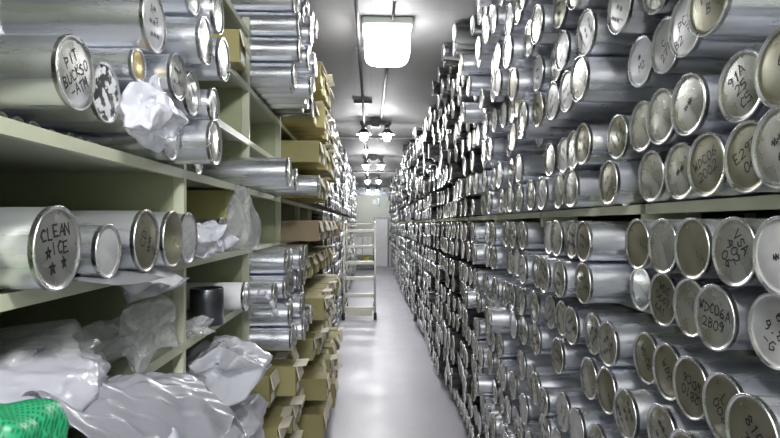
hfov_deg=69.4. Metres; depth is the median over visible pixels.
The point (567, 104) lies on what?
canister
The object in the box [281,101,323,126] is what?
carton
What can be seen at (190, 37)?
canister
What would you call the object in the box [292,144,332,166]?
carton
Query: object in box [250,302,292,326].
canister
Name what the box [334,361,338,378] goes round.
carton
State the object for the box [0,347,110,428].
plastic bag
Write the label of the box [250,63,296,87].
canister
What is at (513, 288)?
canister
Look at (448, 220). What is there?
bay
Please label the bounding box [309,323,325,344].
carton
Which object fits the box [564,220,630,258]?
canister
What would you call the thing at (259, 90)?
canister
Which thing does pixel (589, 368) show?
canister
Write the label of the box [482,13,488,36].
canister
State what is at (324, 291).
carton
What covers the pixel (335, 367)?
carton
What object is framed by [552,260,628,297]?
canister
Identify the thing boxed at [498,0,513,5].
canister
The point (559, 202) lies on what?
canister
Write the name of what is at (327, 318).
carton
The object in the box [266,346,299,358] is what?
carton
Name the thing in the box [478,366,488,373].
canister
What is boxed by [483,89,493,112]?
canister
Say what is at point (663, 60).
canister
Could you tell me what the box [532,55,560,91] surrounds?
canister
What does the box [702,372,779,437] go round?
canister
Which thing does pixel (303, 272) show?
canister
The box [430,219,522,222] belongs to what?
bay
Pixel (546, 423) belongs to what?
canister
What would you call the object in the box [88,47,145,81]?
canister
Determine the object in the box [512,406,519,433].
canister
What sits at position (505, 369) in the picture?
canister
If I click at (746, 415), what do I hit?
canister
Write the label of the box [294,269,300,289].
canister
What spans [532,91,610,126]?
canister
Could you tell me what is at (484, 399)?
canister
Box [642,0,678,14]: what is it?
canister
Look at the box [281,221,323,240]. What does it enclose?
carton
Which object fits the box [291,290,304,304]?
canister
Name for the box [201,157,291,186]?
canister
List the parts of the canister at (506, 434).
lid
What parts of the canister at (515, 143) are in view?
lid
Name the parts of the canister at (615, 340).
lid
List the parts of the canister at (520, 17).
lid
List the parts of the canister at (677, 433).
lid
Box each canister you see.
[0,0,165,53]
[0,34,95,110]
[0,62,120,123]
[0,111,7,117]
[0,205,80,290]
[9,116,23,122]
[24,121,38,126]
[36,92,168,131]
[57,132,178,160]
[71,209,159,271]
[75,224,121,278]
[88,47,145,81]
[118,53,186,100]
[143,16,212,64]
[153,119,221,164]
[153,211,182,266]
[161,0,199,15]
[165,0,223,34]
[172,71,199,115]
[178,213,197,262]
[185,37,229,81]
[185,88,219,119]
[186,282,249,310]
[187,164,202,173]
[195,217,225,224]
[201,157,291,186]
[230,0,296,12]
[237,12,301,37]
[249,282,276,304]
[250,37,301,62]
[250,46,309,69]
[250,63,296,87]
[250,168,298,190]
[250,249,289,273]
[250,272,291,295]
[250,274,287,298]
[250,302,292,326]
[250,322,296,345]
[250,326,294,350]
[251,87,294,93]
[256,77,312,99]
[256,175,320,195]
[257,248,292,271]
[261,99,305,104]
[262,247,303,269]
[266,99,308,108]
[266,246,299,247]
[270,246,301,247]
[273,21,312,45]
[274,245,306,264]
[277,295,303,317]
[277,298,291,301]
[288,292,301,295]
[290,270,293,292]
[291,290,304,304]
[293,317,305,339]
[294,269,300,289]
[296,0,299,12]
[297,53,316,76]
[300,0,307,7]
[300,7,305,21]
[301,265,305,284]
[304,310,308,330]
[305,15,311,21]
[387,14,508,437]
[459,54,491,75]
[460,102,484,122]
[463,288,482,308]
[466,75,490,96]
[468,175,486,194]
[470,222,485,241]
[472,243,490,264]
[473,269,508,290]
[473,359,478,373]
[473,373,496,395]
[474,173,487,193]
[474,268,506,269]
[474,339,490,359]
[475,317,485,338]
[476,0,497,6]
[476,36,496,60]
[476,124,487,145]
[476,292,491,312]
[477,7,483,24]
[477,60,491,67]
[477,412,485,434]
[478,346,491,367]
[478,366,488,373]
[480,396,493,418]
[481,140,508,162]
[481,194,501,214]
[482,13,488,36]
[482,113,508,136]
[482,162,496,168]
[482,170,499,191]
[483,7,489,14]
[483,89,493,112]
[483,273,514,294]
[484,16,505,43]
[484,136,506,139]
[485,222,494,242]
[485,245,503,266]
[485,306,517,332]
[485,403,500,427]
[485,424,489,437]
[486,191,515,213]
[486,295,492,305]
[486,331,489,344]
[487,137,515,159]
[487,351,516,374]
[488,298,502,306]
[489,4,497,16]
[489,413,506,437]
[490,5,506,32]
[490,76,509,101]
[490,223,503,244]
[490,246,510,268]
[490,332,510,350]
[491,51,496,75]
[491,108,509,131]
[491,168,506,190]
[491,277,518,301]
[492,380,500,403]
[494,68,508,95]
[495,42,508,68]
[495,357,516,382]
[496,161,515,186]
[496,332,532,357]
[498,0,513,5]
[498,189,528,213]
[498,388,510,412]
[499,364,517,390]
[499,421,513,437]
[500,102,516,127]
[502,280,533,305]
[503,34,535,67]
[503,221,510,246]
[503,432,515,437]
[504,192,508,212]
[504,396,518,422]
[505,3,526,34]
[506,134,544,156]
[506,185,542,211]
[506,248,544,273]
[507,158,527,184]
[508,67,546,100]
[508,283,534,310]
[509,100,516,122]
[509,123,545,150]
[509,222,519,248]
[509,371,529,399]
[510,311,530,338]
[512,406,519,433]
[513,0,532,23]
[513,100,521,116]
[513,249,545,275]
[515,154,554,182]
[515,183,556,211]
[515,416,538,437]
[517,116,569,138]
[517,286,540,314]
[517,350,551,379]
[518,0,553,10]
[518,100,577,132]
[518,221,544,249]
[518,254,534,283]
[519,316,545,344]
[519,393,541,424]
[523,250,553,254]
[524,20,554,56]
[525,431,539,437]
[526,180,570,210]
[526,364,554,393]
[529,291,555,322]
[530,4,576,43]
[530,371,581,404]
[531,323,565,354]
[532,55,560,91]
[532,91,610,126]
[532,254,568,287]
[536,139,560,145]
[536,176,584,209]
[537,257,578,292]
[538,386,582,415]
[539,414,559,437]
[543,221,552,253]
[544,143,566,175]
[545,295,578,328]
[546,81,631,119]
[549,44,570,81]
[550,220,568,255]
[550,427,569,437]
[551,337,599,373]
[552,0,584,28]
[552,173,597,208]
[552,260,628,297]
[555,29,628,70]
[555,300,626,335]
[556,391,600,431]
[557,137,600,172]
[559,70,638,112]
[564,169,622,207]
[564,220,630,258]
[564,306,645,344]
[566,130,602,168]
[567,0,608,9]
[568,407,615,437]
[570,55,674,101]
[574,123,641,164]
[574,262,633,303]
[575,221,629,261]
[576,8,653,55]
[580,357,634,399]
[584,312,654,354]
[588,423,622,437]
[596,367,656,414]
[597,321,682,366]
[598,160,680,204]
[607,0,671,34]
[607,114,646,159]
[613,388,677,437]
[625,219,655,269]
[628,35,721,87]
[629,101,674,151]
[630,268,681,310]
[633,332,702,383]
[638,150,708,201]
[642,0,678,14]
[646,88,698,144]
[647,404,709,437]
[648,218,684,273]
[648,273,719,326]
[651,16,730,73]
[652,343,756,400]
[664,142,763,199]
[668,0,767,57]
[669,429,715,437]
[670,73,741,135]
[672,356,779,420]
[673,278,726,337]
[674,218,723,279]
[687,0,779,36]
[687,132,779,196]
[694,284,768,350]
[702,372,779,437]
[711,217,768,286]
[718,50,770,122]
[723,120,779,192]
[725,393,779,437]
[748,292,779,369]
[751,105,779,188]
[752,216,779,296]
[754,27,779,107]
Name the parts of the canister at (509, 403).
lid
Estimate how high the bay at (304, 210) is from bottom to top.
2.620 m
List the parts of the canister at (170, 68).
lid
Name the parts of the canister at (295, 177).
lid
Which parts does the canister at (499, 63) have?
lid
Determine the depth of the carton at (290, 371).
2.99 m
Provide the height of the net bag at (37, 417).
0.130 m
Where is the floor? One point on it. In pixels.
(390, 386)
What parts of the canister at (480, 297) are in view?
lid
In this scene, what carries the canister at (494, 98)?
on the canister at (504, 114)
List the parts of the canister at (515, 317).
lid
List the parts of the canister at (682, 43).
lid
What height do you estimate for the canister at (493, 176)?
0.135 m
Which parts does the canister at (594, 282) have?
lid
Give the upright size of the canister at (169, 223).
0.149 m
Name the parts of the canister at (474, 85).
lid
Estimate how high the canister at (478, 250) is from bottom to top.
0.139 m
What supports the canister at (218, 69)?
on the canister at (209, 108)
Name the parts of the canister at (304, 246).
lid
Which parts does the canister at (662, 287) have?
lid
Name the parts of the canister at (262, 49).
lid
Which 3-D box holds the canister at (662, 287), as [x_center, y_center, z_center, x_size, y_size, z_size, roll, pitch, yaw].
[1.182,0.208,1.476,0.960,0.140,0.139,0,-1,-2]
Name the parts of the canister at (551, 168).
lid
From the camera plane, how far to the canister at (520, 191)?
2.67 m
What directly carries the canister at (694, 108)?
on the canister at (705, 164)
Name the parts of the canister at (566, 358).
lid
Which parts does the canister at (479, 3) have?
lid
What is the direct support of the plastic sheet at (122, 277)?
on the shelf at (40, 167)
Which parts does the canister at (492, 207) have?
lid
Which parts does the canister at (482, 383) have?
lid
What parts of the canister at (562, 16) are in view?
lid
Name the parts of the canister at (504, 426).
lid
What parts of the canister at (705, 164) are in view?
lid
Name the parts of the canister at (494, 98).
lid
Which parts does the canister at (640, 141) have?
lid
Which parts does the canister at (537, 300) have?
lid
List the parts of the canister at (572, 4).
lid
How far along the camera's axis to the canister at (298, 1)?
3.02 m
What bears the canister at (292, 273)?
on the bay at (265, 127)
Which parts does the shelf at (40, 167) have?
shelf, panel, shelf, shelf, shelf, plastic strip, post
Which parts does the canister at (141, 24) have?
lid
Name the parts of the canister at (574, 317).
lid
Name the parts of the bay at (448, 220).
shelf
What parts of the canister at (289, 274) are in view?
lid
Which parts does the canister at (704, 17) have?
lid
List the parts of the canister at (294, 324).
lid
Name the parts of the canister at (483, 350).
lid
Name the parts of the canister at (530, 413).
lid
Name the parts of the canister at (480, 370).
lid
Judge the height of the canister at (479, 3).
0.137 m
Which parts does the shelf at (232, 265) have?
post, panel, shelf, shelf, shelf, shelf, shelf, shelf, post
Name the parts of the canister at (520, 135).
lid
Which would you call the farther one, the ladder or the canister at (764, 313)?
the ladder
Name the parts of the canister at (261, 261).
lid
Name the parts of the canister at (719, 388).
lid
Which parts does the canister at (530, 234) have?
lid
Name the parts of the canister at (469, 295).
lid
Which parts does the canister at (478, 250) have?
lid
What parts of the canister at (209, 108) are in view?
lid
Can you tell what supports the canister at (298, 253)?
on the canister at (292, 273)
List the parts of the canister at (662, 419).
lid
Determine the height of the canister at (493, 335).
0.139 m
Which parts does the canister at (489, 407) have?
lid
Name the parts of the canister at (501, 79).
lid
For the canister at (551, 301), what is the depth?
2.32 m
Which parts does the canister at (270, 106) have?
lid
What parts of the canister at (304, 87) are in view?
lid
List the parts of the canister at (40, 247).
lid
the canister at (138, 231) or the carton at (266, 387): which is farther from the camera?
the carton at (266, 387)
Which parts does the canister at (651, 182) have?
lid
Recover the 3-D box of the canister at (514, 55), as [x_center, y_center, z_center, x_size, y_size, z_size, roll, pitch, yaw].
[0.968,-0.702,2.372,0.960,0.139,0.138,0,-1,-2]
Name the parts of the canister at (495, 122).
lid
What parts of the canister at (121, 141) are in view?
lid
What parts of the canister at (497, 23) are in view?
lid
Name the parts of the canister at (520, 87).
lid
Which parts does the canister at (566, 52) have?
lid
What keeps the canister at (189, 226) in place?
on the shelf at (40, 167)
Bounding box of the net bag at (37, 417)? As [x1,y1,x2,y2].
[0,398,68,437]
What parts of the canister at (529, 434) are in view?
lid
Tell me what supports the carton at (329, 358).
on the bay at (289, 209)
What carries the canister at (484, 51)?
on the canister at (493, 68)
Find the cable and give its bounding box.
[381,0,395,117]
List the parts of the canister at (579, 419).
lid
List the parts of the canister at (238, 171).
lid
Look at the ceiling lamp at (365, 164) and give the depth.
11.47 m
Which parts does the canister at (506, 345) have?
lid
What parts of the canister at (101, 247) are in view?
lid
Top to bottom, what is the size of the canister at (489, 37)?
0.137 m
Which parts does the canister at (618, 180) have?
lid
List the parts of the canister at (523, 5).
lid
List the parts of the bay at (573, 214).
shelf, shelf, post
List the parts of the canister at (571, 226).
lid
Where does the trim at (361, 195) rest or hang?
attached to the wall at (369, 210)
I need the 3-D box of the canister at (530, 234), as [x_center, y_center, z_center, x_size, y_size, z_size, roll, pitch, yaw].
[1.113,0.080,2.723,0.961,0.139,0.137,0,-1,-2]
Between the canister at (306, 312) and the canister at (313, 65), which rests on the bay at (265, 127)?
the canister at (306, 312)
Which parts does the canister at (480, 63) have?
lid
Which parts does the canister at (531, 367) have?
lid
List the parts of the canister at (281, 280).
lid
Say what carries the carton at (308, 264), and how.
on the bay at (289, 209)
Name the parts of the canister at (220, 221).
lid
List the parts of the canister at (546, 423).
lid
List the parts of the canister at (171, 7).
lid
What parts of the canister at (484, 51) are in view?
lid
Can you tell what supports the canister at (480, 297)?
on the bay at (482, 219)
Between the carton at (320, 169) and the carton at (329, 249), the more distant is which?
the carton at (329, 249)
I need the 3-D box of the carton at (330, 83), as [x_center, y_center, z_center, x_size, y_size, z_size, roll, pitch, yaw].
[-0.827,-0.991,4.424,0.775,0.159,0.168,0,-1,0]
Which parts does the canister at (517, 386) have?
lid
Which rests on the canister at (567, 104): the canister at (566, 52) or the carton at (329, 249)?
the canister at (566, 52)
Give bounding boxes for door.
[374,217,388,266]
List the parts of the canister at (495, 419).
lid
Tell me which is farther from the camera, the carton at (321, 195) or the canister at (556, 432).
the carton at (321, 195)
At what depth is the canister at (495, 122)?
3.13 m
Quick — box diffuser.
[364,28,409,66]
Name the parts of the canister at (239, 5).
lid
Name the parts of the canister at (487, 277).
lid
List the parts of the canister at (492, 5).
lid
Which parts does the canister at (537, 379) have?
lid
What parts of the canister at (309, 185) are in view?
lid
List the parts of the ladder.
frame, kick plate, cross rail, frame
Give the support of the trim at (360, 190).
attached to the wall at (369, 210)
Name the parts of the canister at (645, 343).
lid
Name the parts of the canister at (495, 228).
lid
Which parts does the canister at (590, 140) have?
lid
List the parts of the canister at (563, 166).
lid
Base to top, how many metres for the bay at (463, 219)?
2.500 m
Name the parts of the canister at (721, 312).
lid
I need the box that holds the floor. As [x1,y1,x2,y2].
[324,266,469,437]
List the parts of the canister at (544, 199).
lid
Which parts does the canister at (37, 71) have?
lid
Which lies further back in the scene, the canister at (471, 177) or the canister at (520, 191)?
the canister at (471, 177)
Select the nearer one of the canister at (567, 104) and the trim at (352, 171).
the canister at (567, 104)
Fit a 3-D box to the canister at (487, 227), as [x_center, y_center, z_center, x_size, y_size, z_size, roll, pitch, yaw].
[1.110,0.088,3.673,0.960,0.139,0.139,0,-1,-2]
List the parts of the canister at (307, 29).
lid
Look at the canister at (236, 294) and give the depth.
2.38 m
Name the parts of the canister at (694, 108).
lid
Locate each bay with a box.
[249,87,280,340]
[281,123,298,244]
[299,203,310,245]
[311,207,319,210]
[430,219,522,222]
[439,218,528,222]
[451,217,586,222]
[469,215,598,222]
[495,154,745,222]
[541,204,779,313]
[643,194,779,219]
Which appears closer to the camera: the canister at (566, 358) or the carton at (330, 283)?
the canister at (566, 358)
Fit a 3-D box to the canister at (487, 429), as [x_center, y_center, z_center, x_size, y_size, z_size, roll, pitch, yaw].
[1.072,1.322,3.462,0.961,0.138,0.136,0,-1,-2]
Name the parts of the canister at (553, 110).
lid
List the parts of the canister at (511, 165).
lid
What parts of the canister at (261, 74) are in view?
lid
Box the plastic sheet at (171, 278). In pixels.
[122,266,182,294]
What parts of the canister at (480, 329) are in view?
lid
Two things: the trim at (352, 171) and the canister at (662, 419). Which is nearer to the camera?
the canister at (662, 419)
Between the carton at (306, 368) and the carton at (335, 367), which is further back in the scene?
the carton at (335, 367)
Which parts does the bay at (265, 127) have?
post, panel, shelf, shelf, shelf, shelf, post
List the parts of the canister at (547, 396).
lid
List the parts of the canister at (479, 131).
lid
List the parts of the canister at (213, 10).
lid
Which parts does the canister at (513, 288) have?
lid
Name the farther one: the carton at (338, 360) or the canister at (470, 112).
the carton at (338, 360)
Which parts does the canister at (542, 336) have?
lid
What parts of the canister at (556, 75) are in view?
lid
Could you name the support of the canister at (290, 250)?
on the canister at (289, 274)
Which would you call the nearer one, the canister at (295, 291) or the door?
the canister at (295, 291)
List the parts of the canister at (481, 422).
lid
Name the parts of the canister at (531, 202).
lid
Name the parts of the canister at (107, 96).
lid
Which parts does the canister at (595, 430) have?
lid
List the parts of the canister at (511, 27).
lid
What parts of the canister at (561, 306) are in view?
lid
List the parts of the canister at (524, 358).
lid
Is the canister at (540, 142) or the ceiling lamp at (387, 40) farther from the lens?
the ceiling lamp at (387, 40)
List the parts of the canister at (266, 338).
lid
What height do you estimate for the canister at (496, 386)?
0.138 m
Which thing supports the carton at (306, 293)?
on the bay at (289, 209)
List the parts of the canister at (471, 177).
lid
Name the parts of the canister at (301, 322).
lid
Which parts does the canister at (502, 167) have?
lid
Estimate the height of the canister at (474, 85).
0.135 m
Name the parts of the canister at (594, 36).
lid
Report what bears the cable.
attached to the ceiling
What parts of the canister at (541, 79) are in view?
lid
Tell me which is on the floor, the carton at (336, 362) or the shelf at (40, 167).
the shelf at (40, 167)
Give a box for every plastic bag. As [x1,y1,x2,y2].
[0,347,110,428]
[21,372,246,437]
[115,73,188,152]
[155,428,179,437]
[186,335,272,405]
[195,220,238,257]
[223,393,268,437]
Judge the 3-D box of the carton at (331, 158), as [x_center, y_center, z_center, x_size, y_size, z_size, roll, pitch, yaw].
[-0.828,-0.449,4.577,0.744,0.148,0.170,0,-1,-4]
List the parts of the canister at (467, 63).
lid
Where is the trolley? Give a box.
[356,252,373,269]
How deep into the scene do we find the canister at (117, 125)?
1.41 m
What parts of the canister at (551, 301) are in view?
lid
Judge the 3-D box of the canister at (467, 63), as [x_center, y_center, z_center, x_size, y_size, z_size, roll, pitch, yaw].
[0.938,-1.001,3.680,0.961,0.142,0.139,0,-1,-2]
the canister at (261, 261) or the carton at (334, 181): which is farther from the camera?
the carton at (334, 181)
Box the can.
[189,286,223,326]
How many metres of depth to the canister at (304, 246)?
3.50 m
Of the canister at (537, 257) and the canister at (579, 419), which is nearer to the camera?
the canister at (579, 419)
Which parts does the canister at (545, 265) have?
lid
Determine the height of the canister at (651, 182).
0.139 m
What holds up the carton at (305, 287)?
on the bay at (289, 209)
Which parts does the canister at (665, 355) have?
lid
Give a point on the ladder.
(350, 310)
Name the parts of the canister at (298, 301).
lid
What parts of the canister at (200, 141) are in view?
lid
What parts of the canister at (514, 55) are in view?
lid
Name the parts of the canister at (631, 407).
lid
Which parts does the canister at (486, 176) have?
lid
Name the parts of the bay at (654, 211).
post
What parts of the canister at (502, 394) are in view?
lid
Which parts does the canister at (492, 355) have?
lid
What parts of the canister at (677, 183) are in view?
lid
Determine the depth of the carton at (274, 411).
3.06 m
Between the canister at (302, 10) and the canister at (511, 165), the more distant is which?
the canister at (302, 10)
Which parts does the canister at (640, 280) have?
lid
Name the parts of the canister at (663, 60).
lid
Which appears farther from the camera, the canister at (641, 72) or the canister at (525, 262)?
the canister at (525, 262)
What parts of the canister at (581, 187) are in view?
lid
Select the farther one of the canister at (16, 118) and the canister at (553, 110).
the canister at (553, 110)
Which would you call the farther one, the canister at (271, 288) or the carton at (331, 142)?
the carton at (331, 142)
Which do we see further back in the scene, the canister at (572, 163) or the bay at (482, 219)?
the bay at (482, 219)
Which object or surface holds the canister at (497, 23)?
on the canister
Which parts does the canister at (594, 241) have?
lid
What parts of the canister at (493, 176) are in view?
lid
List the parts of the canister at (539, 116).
lid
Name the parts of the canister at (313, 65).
lid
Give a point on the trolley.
(357, 265)
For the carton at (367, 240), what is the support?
on the carton at (365, 250)
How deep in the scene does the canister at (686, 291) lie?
1.33 m
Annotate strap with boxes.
[257,290,277,315]
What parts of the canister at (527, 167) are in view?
lid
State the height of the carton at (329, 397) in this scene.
0.191 m
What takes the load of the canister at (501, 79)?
on the canister at (512, 118)
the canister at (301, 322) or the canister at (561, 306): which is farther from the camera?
the canister at (301, 322)
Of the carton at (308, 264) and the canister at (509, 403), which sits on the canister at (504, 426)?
the canister at (509, 403)
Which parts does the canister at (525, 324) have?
lid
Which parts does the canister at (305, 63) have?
lid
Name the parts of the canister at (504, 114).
lid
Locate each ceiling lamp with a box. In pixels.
[355,117,394,140]
[361,155,385,168]
[362,16,412,66]
[364,173,382,183]
[366,185,379,192]
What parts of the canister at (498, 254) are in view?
lid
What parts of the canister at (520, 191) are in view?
lid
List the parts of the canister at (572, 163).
lid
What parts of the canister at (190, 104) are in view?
lid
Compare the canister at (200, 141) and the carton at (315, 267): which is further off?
the carton at (315, 267)
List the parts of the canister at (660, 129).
lid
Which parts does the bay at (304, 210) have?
panel, shelf, post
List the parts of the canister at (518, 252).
lid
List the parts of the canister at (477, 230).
lid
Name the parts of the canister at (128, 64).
lid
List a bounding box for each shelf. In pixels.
[0,116,188,437]
[185,0,249,372]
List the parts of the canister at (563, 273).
lid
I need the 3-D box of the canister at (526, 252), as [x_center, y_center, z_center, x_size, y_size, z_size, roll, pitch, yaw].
[1.131,0.219,2.706,0.960,0.139,0.139,0,-1,-2]
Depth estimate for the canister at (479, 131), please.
3.65 m
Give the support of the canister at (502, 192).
on the bay at (517, 217)
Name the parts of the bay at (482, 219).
shelf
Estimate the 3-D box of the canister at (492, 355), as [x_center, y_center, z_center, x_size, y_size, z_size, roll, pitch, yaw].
[1.066,0.844,3.325,0.960,0.139,0.139,0,-1,-2]
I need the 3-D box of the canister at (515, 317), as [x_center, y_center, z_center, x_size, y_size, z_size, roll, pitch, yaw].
[1.096,0.529,2.837,0.960,0.139,0.139,0,-1,-1]
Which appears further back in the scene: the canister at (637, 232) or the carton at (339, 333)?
the carton at (339, 333)
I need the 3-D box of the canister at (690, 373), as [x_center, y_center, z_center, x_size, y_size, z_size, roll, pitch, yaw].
[1.146,0.376,1.273,0.961,0.142,0.139,0,-1,-2]
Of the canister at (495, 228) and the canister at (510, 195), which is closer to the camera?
the canister at (510, 195)
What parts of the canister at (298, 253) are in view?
lid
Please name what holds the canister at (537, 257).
on the bay at (573, 214)
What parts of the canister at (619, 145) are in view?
lid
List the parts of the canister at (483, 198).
lid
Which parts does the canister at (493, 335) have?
lid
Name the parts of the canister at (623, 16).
lid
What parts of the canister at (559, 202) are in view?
lid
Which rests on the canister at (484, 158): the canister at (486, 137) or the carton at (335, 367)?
the canister at (486, 137)
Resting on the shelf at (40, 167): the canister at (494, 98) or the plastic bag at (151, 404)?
the plastic bag at (151, 404)
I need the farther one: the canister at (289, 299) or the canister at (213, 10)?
the canister at (289, 299)
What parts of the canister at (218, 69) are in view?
lid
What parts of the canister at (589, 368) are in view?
lid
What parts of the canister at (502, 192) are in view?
lid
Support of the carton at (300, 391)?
on the bay at (265, 127)
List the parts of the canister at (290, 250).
lid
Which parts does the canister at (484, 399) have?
lid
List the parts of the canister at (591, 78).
lid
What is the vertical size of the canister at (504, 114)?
0.136 m
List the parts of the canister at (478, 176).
lid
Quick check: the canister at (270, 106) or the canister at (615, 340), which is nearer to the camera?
the canister at (615, 340)
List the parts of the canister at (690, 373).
lid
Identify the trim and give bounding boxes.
[340,137,415,138]
[352,171,395,171]
[356,187,388,194]
[361,195,361,260]
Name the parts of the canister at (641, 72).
lid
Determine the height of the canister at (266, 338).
0.127 m
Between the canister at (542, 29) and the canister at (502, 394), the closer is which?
the canister at (542, 29)
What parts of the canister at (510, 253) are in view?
lid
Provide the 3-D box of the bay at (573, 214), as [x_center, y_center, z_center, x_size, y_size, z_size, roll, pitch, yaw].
[1.214,0.369,2.124,1.000,2.500,0.970,0,-1,-2]
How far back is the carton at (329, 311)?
4.96 m
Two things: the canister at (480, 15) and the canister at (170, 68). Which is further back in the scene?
the canister at (480, 15)
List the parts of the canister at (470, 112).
lid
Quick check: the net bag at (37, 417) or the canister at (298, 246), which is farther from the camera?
the canister at (298, 246)
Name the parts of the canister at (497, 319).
lid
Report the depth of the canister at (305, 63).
2.97 m
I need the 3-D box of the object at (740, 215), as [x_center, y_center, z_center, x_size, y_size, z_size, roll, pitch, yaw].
[1.692,0.191,9.161,0.200,2.980,24.200,0,-1,-2]
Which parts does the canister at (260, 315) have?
lid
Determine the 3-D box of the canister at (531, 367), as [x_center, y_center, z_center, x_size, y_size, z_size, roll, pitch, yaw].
[1.095,0.701,2.484,0.960,0.130,0.130,0,-1,-2]
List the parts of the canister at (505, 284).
lid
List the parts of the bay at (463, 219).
shelf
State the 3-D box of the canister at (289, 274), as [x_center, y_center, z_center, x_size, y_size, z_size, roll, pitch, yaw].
[-0.958,0.344,2.986,0.850,0.127,0.126,0,-1,-2]
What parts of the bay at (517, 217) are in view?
shelf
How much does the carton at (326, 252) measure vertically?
0.162 m
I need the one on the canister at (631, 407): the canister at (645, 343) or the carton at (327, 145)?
the canister at (645, 343)
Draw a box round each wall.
[352,195,393,266]
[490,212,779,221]
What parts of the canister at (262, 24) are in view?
lid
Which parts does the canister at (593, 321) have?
lid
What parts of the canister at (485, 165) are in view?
lid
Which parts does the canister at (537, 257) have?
lid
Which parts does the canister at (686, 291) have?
lid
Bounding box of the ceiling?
[308,0,477,186]
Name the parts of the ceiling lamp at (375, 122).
bulb, bulb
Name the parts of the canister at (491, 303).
lid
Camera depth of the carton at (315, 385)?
3.76 m
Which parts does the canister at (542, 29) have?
lid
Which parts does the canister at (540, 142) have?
lid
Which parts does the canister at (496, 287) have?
lid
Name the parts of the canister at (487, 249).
lid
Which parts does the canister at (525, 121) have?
lid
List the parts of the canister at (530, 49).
lid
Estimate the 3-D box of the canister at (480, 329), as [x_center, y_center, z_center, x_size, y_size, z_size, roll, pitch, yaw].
[1.040,0.709,3.663,0.960,0.139,0.139,0,-1,-2]
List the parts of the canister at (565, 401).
lid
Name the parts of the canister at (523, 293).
lid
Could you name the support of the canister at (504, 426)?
on the bay at (517, 217)
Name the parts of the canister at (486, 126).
lid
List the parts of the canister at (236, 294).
lid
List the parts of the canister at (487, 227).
lid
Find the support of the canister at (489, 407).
on the bay at (517, 217)
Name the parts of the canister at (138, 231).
lid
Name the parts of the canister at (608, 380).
lid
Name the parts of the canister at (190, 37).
lid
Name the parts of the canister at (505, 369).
lid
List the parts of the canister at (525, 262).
lid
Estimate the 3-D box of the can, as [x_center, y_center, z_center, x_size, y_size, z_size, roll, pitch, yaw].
[-0.695,0.330,2.135,0.124,0.138,0.124,0,-1,-2]
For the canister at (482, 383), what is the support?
on the canister at (484, 399)
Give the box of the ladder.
[342,221,376,319]
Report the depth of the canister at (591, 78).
1.68 m
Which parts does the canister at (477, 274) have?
lid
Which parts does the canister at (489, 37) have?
lid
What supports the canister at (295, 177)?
on the bay at (265, 127)
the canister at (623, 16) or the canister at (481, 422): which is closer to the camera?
the canister at (623, 16)
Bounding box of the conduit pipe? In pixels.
[354,0,371,186]
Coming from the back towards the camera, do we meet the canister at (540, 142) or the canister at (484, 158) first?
the canister at (484, 158)
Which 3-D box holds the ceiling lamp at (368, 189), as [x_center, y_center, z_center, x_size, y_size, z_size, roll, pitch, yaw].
[-0.598,-1.069,19.983,0.467,0.266,0.478,0,-1,-42]
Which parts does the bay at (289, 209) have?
panel, shelf, shelf, shelf, post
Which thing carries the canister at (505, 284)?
on the canister at (497, 319)
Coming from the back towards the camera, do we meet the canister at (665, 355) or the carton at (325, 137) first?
the carton at (325, 137)
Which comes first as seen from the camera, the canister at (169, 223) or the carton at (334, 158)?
the canister at (169, 223)
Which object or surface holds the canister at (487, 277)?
on the canister at (488, 297)
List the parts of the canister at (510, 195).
lid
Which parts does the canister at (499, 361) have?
lid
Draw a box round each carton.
[186,190,233,218]
[212,29,251,70]
[250,367,279,407]
[262,416,292,437]
[264,405,292,416]
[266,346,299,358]
[270,352,288,358]
[270,358,309,395]
[270,395,304,433]
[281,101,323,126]
[281,141,323,164]
[281,179,324,198]
[281,220,330,239]
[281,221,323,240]
[284,430,302,437]
[286,106,330,131]
[287,178,330,199]
[289,117,327,134]
[290,180,329,200]
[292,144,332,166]
[292,167,317,169]
[293,115,329,138]
[296,120,334,141]
[296,333,322,360]
[296,387,304,421]
[296,406,327,437]
[297,193,327,202]
[298,150,334,171]
[298,154,333,173]
[299,157,338,175]
[300,372,330,400]
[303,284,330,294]
[303,286,328,292]
[303,366,326,371]
[303,399,329,433]
[304,288,332,300]
[304,292,321,294]
[305,279,336,297]
[305,281,336,300]
[305,294,333,319]
[306,255,314,278]
[306,327,328,353]
[306,359,326,369]
[307,277,340,294]
[308,245,337,262]
[308,247,333,265]
[308,248,328,266]
[308,249,325,268]
[308,251,323,272]
[308,254,317,277]
[309,320,328,342]
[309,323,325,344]
[312,275,337,276]
[313,71,327,94]
[313,74,332,99]
[314,80,334,104]
[314,354,337,374]
[315,61,327,88]
[320,349,328,353]
[322,343,336,354]
[324,88,334,109]
[324,316,331,337]
[325,338,335,346]
[326,130,332,148]
[326,309,332,319]
[327,222,333,237]
[327,392,332,422]
[328,167,338,182]
[328,334,340,350]
[328,378,338,407]
[329,136,337,153]
[329,303,335,320]
[329,327,343,330]
[329,331,342,349]
[330,162,339,179]
[332,365,338,376]
[334,221,345,235]
[334,357,341,379]
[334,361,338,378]
[356,237,361,244]
[356,248,361,253]
[363,244,372,253]
[364,237,371,243]
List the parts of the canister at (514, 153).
lid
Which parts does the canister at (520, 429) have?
lid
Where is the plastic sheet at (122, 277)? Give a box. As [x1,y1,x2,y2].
[72,270,164,284]
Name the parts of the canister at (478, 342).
lid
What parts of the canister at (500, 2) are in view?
lid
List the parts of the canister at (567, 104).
lid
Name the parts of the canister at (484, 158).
lid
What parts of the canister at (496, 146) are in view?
lid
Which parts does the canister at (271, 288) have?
lid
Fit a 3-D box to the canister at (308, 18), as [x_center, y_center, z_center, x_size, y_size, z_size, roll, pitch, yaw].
[-0.882,-1.117,3.256,0.850,0.127,0.127,0,-1,-2]

